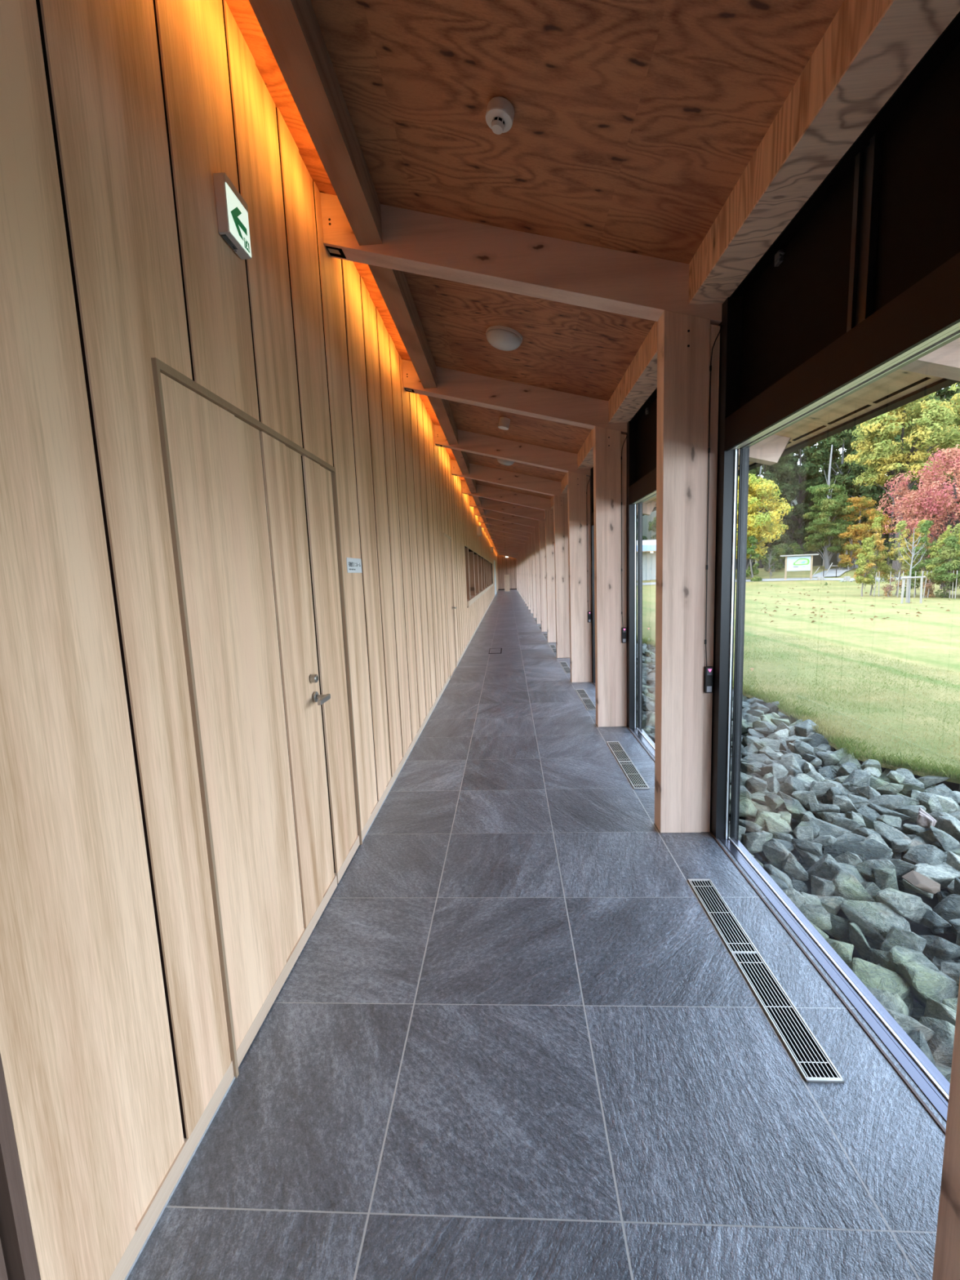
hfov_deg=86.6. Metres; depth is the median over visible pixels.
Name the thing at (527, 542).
column
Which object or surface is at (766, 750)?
stone
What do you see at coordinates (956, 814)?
stone
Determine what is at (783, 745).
stone
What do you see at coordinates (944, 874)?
stone
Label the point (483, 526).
rafter
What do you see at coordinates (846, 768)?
stone
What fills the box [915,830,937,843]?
stone
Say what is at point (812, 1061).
floor vent
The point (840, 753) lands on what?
stone
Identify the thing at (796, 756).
stone
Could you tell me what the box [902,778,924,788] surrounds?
stone
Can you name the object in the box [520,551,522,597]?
column
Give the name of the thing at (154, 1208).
baseboard
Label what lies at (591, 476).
window
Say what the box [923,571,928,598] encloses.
stake
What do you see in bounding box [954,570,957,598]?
stake
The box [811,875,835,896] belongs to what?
stone
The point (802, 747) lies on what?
stone
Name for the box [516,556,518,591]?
column
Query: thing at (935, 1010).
stone
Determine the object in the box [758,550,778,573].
bare shrub
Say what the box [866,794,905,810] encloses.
stone
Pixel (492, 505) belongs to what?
rafter
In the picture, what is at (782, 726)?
stone
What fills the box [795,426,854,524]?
evergreen tree
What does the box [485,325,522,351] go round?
ceiling light
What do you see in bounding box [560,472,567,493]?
boxed beam
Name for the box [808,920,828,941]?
stone
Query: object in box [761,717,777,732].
stone
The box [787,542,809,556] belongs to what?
bush
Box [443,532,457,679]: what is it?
door
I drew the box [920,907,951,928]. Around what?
stone
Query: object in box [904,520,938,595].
young tree
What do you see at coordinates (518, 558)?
column
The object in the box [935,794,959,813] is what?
stone
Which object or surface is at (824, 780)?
stone
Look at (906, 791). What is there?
stone
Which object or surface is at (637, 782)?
floor vent
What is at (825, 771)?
stone
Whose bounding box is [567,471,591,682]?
column
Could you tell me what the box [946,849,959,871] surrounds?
stone
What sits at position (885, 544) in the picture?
bush
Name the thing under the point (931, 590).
shrub
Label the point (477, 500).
beam
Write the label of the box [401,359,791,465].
rafter
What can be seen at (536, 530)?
column
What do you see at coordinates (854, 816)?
stone
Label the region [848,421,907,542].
evergreen tree
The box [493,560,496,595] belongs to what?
door
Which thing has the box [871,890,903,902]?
stone
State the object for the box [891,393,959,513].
evergreen tree
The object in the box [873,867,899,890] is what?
stone
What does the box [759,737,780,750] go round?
stone
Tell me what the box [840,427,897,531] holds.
evergreen tree
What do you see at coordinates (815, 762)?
stone
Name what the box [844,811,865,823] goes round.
stone
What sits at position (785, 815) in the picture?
stone
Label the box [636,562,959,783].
lawn
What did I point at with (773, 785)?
stone
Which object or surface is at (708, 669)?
switch
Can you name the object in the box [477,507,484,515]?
beam
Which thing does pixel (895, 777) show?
stone
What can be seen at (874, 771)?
stone
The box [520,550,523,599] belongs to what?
column
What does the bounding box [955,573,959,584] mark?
young tree
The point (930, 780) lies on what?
stone
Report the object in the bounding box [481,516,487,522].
beam
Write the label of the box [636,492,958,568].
hill
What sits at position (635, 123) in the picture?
ceiling
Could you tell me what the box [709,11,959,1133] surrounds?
window
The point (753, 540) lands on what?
evergreen shrub
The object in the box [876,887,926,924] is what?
stone
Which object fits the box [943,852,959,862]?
stone
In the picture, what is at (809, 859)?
stone
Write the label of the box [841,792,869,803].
stone
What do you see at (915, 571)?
stake
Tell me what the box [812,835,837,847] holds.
stone
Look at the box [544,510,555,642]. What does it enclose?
column
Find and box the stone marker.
[843,576,850,581]
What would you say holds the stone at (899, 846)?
on the loose stones
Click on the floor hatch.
(492, 651)
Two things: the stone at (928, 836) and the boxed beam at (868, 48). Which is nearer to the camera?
the boxed beam at (868, 48)
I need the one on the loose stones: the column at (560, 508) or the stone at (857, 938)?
the stone at (857, 938)
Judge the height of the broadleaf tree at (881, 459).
12.711 m
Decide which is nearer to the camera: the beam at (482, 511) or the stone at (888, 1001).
the stone at (888, 1001)
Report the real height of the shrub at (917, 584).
0.936 m
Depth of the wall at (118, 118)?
1.20 m
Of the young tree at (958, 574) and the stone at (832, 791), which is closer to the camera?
the stone at (832, 791)
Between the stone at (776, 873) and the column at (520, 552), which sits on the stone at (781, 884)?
the stone at (776, 873)
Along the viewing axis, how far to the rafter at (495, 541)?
26.70 m
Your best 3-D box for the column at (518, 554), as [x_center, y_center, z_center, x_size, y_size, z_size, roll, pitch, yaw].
[2.837,-4.497,34.951,0.280,2.792,0.121,-2,7,3]
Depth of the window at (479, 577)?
15.72 m
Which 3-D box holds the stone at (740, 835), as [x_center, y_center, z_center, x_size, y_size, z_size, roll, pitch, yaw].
[1.563,1.239,3.183,0.131,0.110,0.203,3,9,36]
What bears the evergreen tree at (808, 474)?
on the lawn at (931, 639)
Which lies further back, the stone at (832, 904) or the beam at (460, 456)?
the beam at (460, 456)
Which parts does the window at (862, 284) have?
sill, head panel, dark transom panel, head frame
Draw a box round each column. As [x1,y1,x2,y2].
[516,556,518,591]
[517,555,519,592]
[518,554,520,595]
[518,558,519,593]
[519,552,521,595]
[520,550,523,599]
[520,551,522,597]
[522,548,524,601]
[523,546,526,603]
[524,543,528,606]
[526,540,530,609]
[528,537,533,613]
[531,533,536,617]
[534,527,541,623]
[538,520,546,631]
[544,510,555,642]
[553,494,569,657]
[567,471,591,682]
[592,426,626,727]
[654,310,719,832]
[932,977,959,1279]
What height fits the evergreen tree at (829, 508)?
7.432 m
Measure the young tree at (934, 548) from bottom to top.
2.920 m
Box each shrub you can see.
[746,535,762,581]
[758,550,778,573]
[880,578,906,596]
[899,578,919,597]
[922,577,935,597]
[933,581,959,597]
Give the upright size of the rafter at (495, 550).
1.063 m
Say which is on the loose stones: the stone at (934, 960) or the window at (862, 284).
the stone at (934, 960)
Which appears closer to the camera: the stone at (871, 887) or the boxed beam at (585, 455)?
the stone at (871, 887)
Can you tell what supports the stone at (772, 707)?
on the loose stones
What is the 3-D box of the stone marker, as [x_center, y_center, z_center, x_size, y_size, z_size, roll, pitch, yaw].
[26.660,-4.444,36.981,0.350,0.370,0.200,-2,7,3]
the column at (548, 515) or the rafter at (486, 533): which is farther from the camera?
the rafter at (486, 533)
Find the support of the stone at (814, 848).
on the bed
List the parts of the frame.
leg, leg, leg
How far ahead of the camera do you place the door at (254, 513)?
1.80 m
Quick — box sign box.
[476,525,481,536]
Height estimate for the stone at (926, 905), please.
0.094 m
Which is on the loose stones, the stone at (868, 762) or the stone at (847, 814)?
the stone at (868, 762)
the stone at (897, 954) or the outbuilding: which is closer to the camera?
the stone at (897, 954)
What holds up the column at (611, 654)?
on the floor
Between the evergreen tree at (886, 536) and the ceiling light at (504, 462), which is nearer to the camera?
the ceiling light at (504, 462)
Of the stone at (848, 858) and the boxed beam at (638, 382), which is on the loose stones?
the stone at (848, 858)
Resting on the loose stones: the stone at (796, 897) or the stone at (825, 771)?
the stone at (796, 897)
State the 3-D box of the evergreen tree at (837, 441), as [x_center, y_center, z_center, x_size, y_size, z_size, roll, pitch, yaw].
[35.851,-15.627,50.633,6.388,16.335,6.422,-8,9,-38]
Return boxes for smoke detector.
[485,96,514,134]
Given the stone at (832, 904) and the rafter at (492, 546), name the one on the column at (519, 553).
the rafter at (492, 546)
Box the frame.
[900,576,925,603]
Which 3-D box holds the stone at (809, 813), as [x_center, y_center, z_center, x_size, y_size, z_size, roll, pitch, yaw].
[2.240,1.223,3.520,0.101,0.110,0.152,-3,7,-4]
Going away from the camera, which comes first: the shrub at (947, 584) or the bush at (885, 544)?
the shrub at (947, 584)
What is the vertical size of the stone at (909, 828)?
0.083 m
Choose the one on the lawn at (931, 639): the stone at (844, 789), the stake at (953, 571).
the stake at (953, 571)
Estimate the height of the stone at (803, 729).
0.237 m
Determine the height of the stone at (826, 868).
0.169 m
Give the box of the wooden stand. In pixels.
[504,574,509,591]
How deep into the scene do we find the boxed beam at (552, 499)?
10.24 m
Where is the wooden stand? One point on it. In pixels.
(506, 576)
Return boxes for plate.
[346,557,361,573]
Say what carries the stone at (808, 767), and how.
on the stone at (825, 771)
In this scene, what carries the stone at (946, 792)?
on the loose stones
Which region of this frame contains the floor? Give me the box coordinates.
[126,589,946,1279]
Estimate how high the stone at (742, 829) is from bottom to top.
0.141 m
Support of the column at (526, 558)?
on the floor
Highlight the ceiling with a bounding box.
[225,0,844,511]
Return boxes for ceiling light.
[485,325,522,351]
[497,457,514,465]
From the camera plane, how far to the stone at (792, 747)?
4.72 m
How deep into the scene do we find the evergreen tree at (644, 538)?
58.60 m
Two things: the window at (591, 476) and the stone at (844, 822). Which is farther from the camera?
the window at (591, 476)
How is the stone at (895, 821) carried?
on the loose stones
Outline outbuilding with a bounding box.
[636,539,656,581]
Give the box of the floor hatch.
[488,648,502,653]
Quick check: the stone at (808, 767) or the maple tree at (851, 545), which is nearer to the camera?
the stone at (808, 767)
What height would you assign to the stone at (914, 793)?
0.121 m
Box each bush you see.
[760,543,794,569]
[761,545,786,571]
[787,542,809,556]
[873,541,893,563]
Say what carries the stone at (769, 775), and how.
on the loose stones
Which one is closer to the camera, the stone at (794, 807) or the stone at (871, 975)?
the stone at (871, 975)
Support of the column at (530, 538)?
on the floor
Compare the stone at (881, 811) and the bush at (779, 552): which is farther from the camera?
the bush at (779, 552)
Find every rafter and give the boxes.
[320,192,959,381]
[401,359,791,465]
[434,424,590,476]
[451,459,656,515]
[462,480,553,511]
[468,495,544,520]
[474,506,538,528]
[478,515,534,533]
[481,522,531,537]
[484,528,528,541]
[485,532,526,543]
[487,536,524,546]
[488,538,523,548]
[490,542,522,550]
[491,543,520,551]
[492,546,519,552]
[493,547,519,554]
[493,548,518,555]
[494,550,518,555]
[495,551,517,556]
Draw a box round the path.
[636,564,906,585]
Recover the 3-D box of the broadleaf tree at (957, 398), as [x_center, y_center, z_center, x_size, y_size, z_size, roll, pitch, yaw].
[36.439,-12.011,36.806,6.242,13.979,7.305,-4,7,-11]
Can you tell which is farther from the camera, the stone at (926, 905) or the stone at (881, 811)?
the stone at (881, 811)
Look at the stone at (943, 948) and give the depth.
2.22 m
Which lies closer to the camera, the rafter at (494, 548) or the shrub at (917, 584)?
the shrub at (917, 584)
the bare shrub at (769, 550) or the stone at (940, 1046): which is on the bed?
the stone at (940, 1046)
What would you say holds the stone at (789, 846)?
on the loose stones
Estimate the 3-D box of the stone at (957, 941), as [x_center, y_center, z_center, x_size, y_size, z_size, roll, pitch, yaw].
[2.236,1.365,2.319,0.136,0.105,0.090,-9,10,-42]
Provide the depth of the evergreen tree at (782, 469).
49.71 m
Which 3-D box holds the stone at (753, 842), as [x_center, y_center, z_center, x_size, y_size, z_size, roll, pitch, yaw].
[1.669,1.246,3.109,0.136,0.154,0.143,2,8,29]
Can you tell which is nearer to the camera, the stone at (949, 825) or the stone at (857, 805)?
the stone at (949, 825)
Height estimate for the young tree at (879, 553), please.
3.610 m
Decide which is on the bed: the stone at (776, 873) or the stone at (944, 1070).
the stone at (944, 1070)
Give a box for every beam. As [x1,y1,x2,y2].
[248,0,382,245]
[368,264,436,388]
[426,395,457,444]
[451,448,469,475]
[464,477,476,493]
[471,495,481,506]
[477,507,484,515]
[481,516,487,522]
[551,495,553,508]
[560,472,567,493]
[577,429,593,469]
[608,321,657,423]
[688,0,959,305]
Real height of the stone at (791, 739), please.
0.099 m
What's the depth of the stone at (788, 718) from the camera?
5.61 m
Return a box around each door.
[151,357,362,1078]
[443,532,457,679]
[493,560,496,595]
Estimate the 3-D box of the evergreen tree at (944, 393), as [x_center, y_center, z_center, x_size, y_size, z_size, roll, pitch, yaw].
[43.509,-16.146,48.102,6.894,17.425,6.851,-2,7,3]
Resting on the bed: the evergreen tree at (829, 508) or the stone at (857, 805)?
the stone at (857, 805)
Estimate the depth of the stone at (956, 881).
2.62 m
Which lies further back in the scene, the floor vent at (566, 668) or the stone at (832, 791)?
the floor vent at (566, 668)
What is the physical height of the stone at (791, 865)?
0.101 m
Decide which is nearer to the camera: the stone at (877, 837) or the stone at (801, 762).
the stone at (877, 837)
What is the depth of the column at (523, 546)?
24.85 m
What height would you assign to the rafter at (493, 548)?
1.063 m
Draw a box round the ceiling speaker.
[497,417,510,430]
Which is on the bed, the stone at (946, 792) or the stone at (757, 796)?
the stone at (757, 796)
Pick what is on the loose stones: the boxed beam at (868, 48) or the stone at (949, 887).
the stone at (949, 887)
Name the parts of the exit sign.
lit panel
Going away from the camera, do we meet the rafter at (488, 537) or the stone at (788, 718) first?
the stone at (788, 718)
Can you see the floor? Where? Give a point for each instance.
(514, 1037)
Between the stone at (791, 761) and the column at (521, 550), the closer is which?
the stone at (791, 761)
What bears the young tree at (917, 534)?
on the lawn at (931, 639)
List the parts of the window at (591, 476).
head panel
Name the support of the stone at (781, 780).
on the bed
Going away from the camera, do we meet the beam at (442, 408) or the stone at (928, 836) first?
the stone at (928, 836)
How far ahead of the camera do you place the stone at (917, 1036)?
1.76 m
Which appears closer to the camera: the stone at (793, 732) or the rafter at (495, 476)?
the stone at (793, 732)
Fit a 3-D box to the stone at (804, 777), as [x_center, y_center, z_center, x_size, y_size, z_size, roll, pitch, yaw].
[2.542,1.147,3.981,0.187,0.121,0.248,-3,7,-9]
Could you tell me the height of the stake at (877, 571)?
1.150 m
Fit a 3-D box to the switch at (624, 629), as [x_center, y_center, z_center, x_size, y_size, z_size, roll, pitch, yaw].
[1.329,-0.906,4.678,0.056,1.883,0.020,-2,7,3]
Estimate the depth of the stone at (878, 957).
2.22 m
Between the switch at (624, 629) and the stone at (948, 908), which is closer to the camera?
the stone at (948, 908)
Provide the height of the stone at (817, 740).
0.178 m
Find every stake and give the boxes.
[873,571,877,596]
[878,571,879,596]
[897,571,899,597]
[913,571,915,597]
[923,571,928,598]
[951,570,954,598]
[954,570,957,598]
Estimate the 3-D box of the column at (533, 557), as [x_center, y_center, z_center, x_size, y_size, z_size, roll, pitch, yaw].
[1.873,-2.130,16.861,0.280,2.792,0.121,-2,7,3]
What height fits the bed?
0.270 m
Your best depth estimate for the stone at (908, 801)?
3.55 m
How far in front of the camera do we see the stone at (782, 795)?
3.68 m
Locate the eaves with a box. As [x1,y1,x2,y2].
[636,368,959,518]
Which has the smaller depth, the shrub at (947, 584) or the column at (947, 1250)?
the column at (947, 1250)
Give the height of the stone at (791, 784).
0.169 m
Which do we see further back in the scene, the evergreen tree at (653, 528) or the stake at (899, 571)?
the evergreen tree at (653, 528)
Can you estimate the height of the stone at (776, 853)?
0.137 m
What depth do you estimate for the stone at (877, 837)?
3.08 m
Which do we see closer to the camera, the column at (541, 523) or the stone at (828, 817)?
the stone at (828, 817)
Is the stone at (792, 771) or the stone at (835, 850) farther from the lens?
the stone at (792, 771)
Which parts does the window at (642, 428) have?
head panel, sill, dark transom panel, head frame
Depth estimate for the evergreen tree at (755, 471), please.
47.50 m
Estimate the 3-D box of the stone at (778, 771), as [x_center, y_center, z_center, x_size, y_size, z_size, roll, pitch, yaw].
[2.458,1.113,4.242,0.207,0.176,0.235,-3,7,-9]
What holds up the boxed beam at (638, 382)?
attached to the rafter at (486, 392)
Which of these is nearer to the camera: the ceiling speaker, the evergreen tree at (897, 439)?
the ceiling speaker
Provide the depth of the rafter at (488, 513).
14.63 m
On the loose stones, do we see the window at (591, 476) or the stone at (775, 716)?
the stone at (775, 716)
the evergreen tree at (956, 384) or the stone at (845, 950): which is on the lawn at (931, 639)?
the evergreen tree at (956, 384)
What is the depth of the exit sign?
1.65 m
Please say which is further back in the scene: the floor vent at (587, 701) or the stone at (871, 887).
the floor vent at (587, 701)
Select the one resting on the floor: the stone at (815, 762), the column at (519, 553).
the column at (519, 553)
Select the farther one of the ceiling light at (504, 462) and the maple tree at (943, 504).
the maple tree at (943, 504)
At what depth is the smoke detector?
1.88 m
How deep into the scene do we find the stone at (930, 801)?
3.50 m
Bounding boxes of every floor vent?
[549,644,556,652]
[559,661,570,673]
[575,688,595,710]
[606,741,649,789]
[688,879,844,1083]
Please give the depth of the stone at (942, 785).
3.82 m
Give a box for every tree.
[636,521,647,540]
[648,516,656,539]
[735,466,774,569]
[736,473,793,569]
[755,452,796,568]
[755,465,761,569]
[756,464,804,545]
[762,436,832,550]
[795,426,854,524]
[801,484,858,568]
[806,424,864,562]
[822,444,835,565]
[824,495,894,568]
[837,532,866,570]
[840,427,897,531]
[844,391,959,577]
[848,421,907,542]
[853,516,894,595]
[853,537,875,596]
[875,444,959,589]
[884,520,918,595]
[886,481,895,564]
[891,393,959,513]
[897,519,931,595]
[897,528,925,603]
[902,382,959,515]
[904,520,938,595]
[907,381,959,541]
[918,524,957,594]
[924,382,959,476]
[924,535,959,597]
[939,523,959,595]
[951,532,959,574]
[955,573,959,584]
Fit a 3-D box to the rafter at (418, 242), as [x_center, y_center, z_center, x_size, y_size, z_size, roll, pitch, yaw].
[0.923,-1.799,2.603,3.426,1.063,0.121,-2,7,3]
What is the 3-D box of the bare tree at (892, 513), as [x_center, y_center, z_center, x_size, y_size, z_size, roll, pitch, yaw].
[35.294,-10.642,43.684,1.117,8.556,0.210,-2,7,3]
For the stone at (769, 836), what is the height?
0.080 m
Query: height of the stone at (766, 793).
0.097 m
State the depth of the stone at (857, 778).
3.88 m
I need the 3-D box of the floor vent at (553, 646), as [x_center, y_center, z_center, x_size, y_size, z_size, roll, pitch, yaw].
[1.465,0.166,10.063,0.106,0.007,0.990,-2,7,3]
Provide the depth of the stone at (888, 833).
3.17 m
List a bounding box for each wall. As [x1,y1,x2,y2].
[0,0,497,1279]
[497,554,516,590]
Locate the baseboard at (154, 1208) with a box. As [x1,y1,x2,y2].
[109,590,497,1279]
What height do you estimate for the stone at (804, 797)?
0.151 m
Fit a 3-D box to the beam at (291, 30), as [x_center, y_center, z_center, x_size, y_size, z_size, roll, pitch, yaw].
[-0.610,-1.997,1.635,0.120,0.215,1.910,-2,7,3]
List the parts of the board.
post, post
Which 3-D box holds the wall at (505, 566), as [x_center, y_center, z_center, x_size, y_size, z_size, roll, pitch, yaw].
[2.404,-6.580,47.114,3.015,3.850,0.140,-2,7,3]
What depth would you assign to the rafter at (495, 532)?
20.66 m
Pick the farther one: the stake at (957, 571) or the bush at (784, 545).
the bush at (784, 545)
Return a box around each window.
[464,544,493,607]
[589,466,595,685]
[626,387,657,761]
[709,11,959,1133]
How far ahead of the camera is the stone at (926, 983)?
2.04 m
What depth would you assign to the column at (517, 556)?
38.88 m
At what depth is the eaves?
3.63 m
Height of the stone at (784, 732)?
0.154 m
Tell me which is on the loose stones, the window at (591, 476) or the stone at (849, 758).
the stone at (849, 758)
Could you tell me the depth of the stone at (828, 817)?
3.47 m
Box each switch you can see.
[586,478,591,622]
[621,435,626,643]
[704,325,721,693]
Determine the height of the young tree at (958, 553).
2.988 m
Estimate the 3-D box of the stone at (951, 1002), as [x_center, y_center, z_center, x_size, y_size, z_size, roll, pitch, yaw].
[1.827,1.417,1.925,0.120,0.085,0.147,4,9,38]
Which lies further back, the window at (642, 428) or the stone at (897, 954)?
the window at (642, 428)
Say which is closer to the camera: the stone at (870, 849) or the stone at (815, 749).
the stone at (870, 849)
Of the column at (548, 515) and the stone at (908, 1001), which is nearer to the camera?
the stone at (908, 1001)
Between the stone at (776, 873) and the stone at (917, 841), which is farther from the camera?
the stone at (917, 841)
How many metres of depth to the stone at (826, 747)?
4.76 m
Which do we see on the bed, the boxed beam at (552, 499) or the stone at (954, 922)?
the stone at (954, 922)
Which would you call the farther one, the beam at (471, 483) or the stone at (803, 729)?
the beam at (471, 483)
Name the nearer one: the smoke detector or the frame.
the smoke detector
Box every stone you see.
[728,822,746,834]
[728,831,742,841]
[741,832,766,853]
[751,789,768,804]
[755,830,774,841]
[758,838,795,860]
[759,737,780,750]
[759,745,781,760]
[760,762,788,777]
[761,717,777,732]
[761,773,773,779]
[762,791,777,795]
[762,810,795,837]
[762,841,796,871]
[763,775,781,792]
[763,867,788,888]
[764,713,774,720]
[764,794,784,809]
[764,863,793,888]
[765,701,779,713]
[765,728,788,738]
[770,718,790,726]
[771,712,780,719]
[773,736,787,751]
[773,831,795,842]
[774,721,791,733]
[776,755,804,773]
[776,776,797,784]
[776,791,795,806]
[777,711,787,719]
[777,795,786,811]
[777,811,791,824]
[780,783,788,794]
[781,752,802,759]
[781,888,813,908]
[782,755,805,771]
[782,796,806,817]
[782,853,808,881]
[783,716,791,724]
[783,776,806,794]
[784,765,801,776]
[786,736,812,744]
[787,719,802,736]
[788,725,795,736]
[788,742,799,754]
[790,715,803,723]
[791,790,818,813]
[791,811,814,819]
[791,838,822,857]
[792,821,820,838]
[792,826,813,841]
[793,842,820,866]
[794,719,820,737]
[794,741,813,755]
[795,773,823,796]
[798,904,831,930]
[799,753,816,763]
[800,814,853,838]
[800,892,822,906]
[803,761,816,773]
[806,733,828,747]
[806,771,825,781]
[806,802,839,817]
[807,854,848,880]
[808,781,836,795]
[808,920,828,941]
[809,756,821,766]
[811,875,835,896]
[812,746,826,756]
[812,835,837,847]
[814,751,840,765]
[816,743,834,751]
[816,895,844,915]
[817,765,834,779]
[817,812,846,823]
[821,779,842,786]
[822,831,864,857]
[823,912,852,943]
[826,786,842,804]
[826,938,854,965]
[830,748,848,765]
[831,795,857,813]
[831,817,859,831]
[831,871,875,913]
[833,851,862,866]
[835,753,862,770]
[836,761,857,776]
[836,774,848,783]
[836,784,854,795]
[837,862,867,883]
[840,898,911,943]
[841,769,871,786]
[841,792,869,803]
[842,781,858,794]
[842,839,892,862]
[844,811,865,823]
[847,794,867,809]
[848,922,872,959]
[848,956,912,1000]
[849,811,866,827]
[851,826,881,837]
[853,859,895,883]
[856,786,880,799]
[857,804,883,828]
[860,759,882,774]
[860,881,880,897]
[862,766,881,777]
[863,833,893,858]
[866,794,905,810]
[866,986,902,1013]
[869,775,888,789]
[869,803,911,821]
[869,948,896,973]
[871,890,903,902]
[873,820,915,844]
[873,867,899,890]
[875,782,903,795]
[875,814,902,828]
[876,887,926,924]
[876,964,913,1017]
[877,857,915,879]
[879,925,926,953]
[880,768,895,777]
[885,1008,936,1043]
[886,770,906,783]
[887,944,938,971]
[890,991,909,1016]
[891,839,912,853]
[894,768,917,783]
[895,795,919,809]
[895,804,926,822]
[895,961,959,1007]
[897,783,924,796]
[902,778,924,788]
[902,823,925,834]
[902,844,943,866]
[902,870,940,893]
[902,878,934,898]
[906,836,928,853]
[907,1028,935,1066]
[908,998,956,1026]
[911,789,920,805]
[912,862,959,888]
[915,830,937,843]
[916,791,942,813]
[916,807,937,828]
[917,775,949,787]
[918,1017,955,1067]
[919,934,959,960]
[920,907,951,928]
[923,902,933,911]
[924,786,958,803]
[928,812,959,828]
[929,825,959,852]
[929,955,955,971]
[932,893,959,920]
[933,1062,951,1077]
[934,783,946,787]
[934,810,959,826]
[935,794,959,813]
[937,815,959,843]
[940,961,959,986]
[942,997,957,1010]
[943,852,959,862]
[945,1072,951,1083]
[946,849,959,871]
[946,880,953,894]
[947,919,959,935]
[949,848,959,855]
[952,791,959,804]
[953,876,959,894]
[955,924,959,945]
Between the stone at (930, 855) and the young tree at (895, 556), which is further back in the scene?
the young tree at (895, 556)
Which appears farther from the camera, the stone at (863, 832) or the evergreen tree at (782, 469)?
the evergreen tree at (782, 469)
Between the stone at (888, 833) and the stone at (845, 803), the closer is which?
the stone at (888, 833)
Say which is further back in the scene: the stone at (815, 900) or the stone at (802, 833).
the stone at (802, 833)
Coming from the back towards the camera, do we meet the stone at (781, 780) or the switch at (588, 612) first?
the switch at (588, 612)
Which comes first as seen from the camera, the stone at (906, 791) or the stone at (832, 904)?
the stone at (832, 904)
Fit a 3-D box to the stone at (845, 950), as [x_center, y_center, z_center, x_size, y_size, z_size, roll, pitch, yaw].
[1.577,1.366,2.236,0.095,0.090,0.154,4,10,42]
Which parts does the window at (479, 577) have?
sill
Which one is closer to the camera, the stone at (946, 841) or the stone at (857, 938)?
the stone at (857, 938)
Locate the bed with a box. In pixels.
[636,653,959,1022]
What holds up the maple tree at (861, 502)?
on the lawn at (931, 639)
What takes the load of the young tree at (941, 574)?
on the lawn at (931, 639)
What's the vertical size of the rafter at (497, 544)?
1.063 m
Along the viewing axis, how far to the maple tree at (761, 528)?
41.07 m
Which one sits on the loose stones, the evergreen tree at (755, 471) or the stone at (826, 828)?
the stone at (826, 828)
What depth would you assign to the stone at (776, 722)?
5.45 m
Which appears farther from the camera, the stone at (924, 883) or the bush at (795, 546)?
the bush at (795, 546)
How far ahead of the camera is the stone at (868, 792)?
3.70 m
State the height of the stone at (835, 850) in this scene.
0.166 m
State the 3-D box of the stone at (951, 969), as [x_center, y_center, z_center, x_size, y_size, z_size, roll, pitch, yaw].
[2.003,1.379,2.084,0.135,0.106,0.200,-4,8,-14]
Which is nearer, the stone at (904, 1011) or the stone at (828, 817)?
the stone at (904, 1011)
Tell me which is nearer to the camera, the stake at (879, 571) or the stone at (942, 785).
the stone at (942, 785)
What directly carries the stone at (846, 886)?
on the bed
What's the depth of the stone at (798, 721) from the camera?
5.35 m
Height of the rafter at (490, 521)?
1.063 m
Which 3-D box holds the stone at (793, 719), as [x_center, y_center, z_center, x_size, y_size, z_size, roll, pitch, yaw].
[3.458,0.865,5.559,0.113,0.099,0.168,-5,8,-18]
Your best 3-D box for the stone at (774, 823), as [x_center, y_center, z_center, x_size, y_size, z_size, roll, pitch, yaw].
[1.997,1.258,3.418,0.183,0.163,0.238,-2,7,1]
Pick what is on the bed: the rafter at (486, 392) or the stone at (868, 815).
the stone at (868, 815)
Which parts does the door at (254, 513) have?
handle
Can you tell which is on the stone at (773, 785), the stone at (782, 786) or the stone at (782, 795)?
the stone at (782, 786)
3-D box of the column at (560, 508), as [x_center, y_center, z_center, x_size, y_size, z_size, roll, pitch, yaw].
[1.444,-1.078,8.820,0.280,2.792,0.121,-2,7,3]
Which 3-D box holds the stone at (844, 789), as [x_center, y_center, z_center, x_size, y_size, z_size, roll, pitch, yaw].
[2.759,1.155,3.894,0.095,0.075,0.170,-9,10,-44]
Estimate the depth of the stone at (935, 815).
3.30 m
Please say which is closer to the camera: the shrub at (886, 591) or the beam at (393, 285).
the beam at (393, 285)
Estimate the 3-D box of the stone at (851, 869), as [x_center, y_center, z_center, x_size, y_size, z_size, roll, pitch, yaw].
[2.065,1.341,2.837,0.215,0.177,0.151,-4,7,-12]
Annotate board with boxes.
[779,553,818,579]
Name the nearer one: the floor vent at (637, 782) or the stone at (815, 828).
the stone at (815, 828)
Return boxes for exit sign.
[213,172,251,259]
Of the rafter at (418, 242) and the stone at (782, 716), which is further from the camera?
the stone at (782, 716)
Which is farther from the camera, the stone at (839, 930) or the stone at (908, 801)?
the stone at (908, 801)
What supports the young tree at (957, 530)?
on the lawn at (931, 639)
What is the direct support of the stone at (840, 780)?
on the bed
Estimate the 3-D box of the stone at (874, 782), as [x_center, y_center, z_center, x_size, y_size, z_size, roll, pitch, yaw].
[3.076,1.136,3.963,0.177,0.191,0.195,-2,7,-2]
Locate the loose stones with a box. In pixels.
[636,641,959,1021]

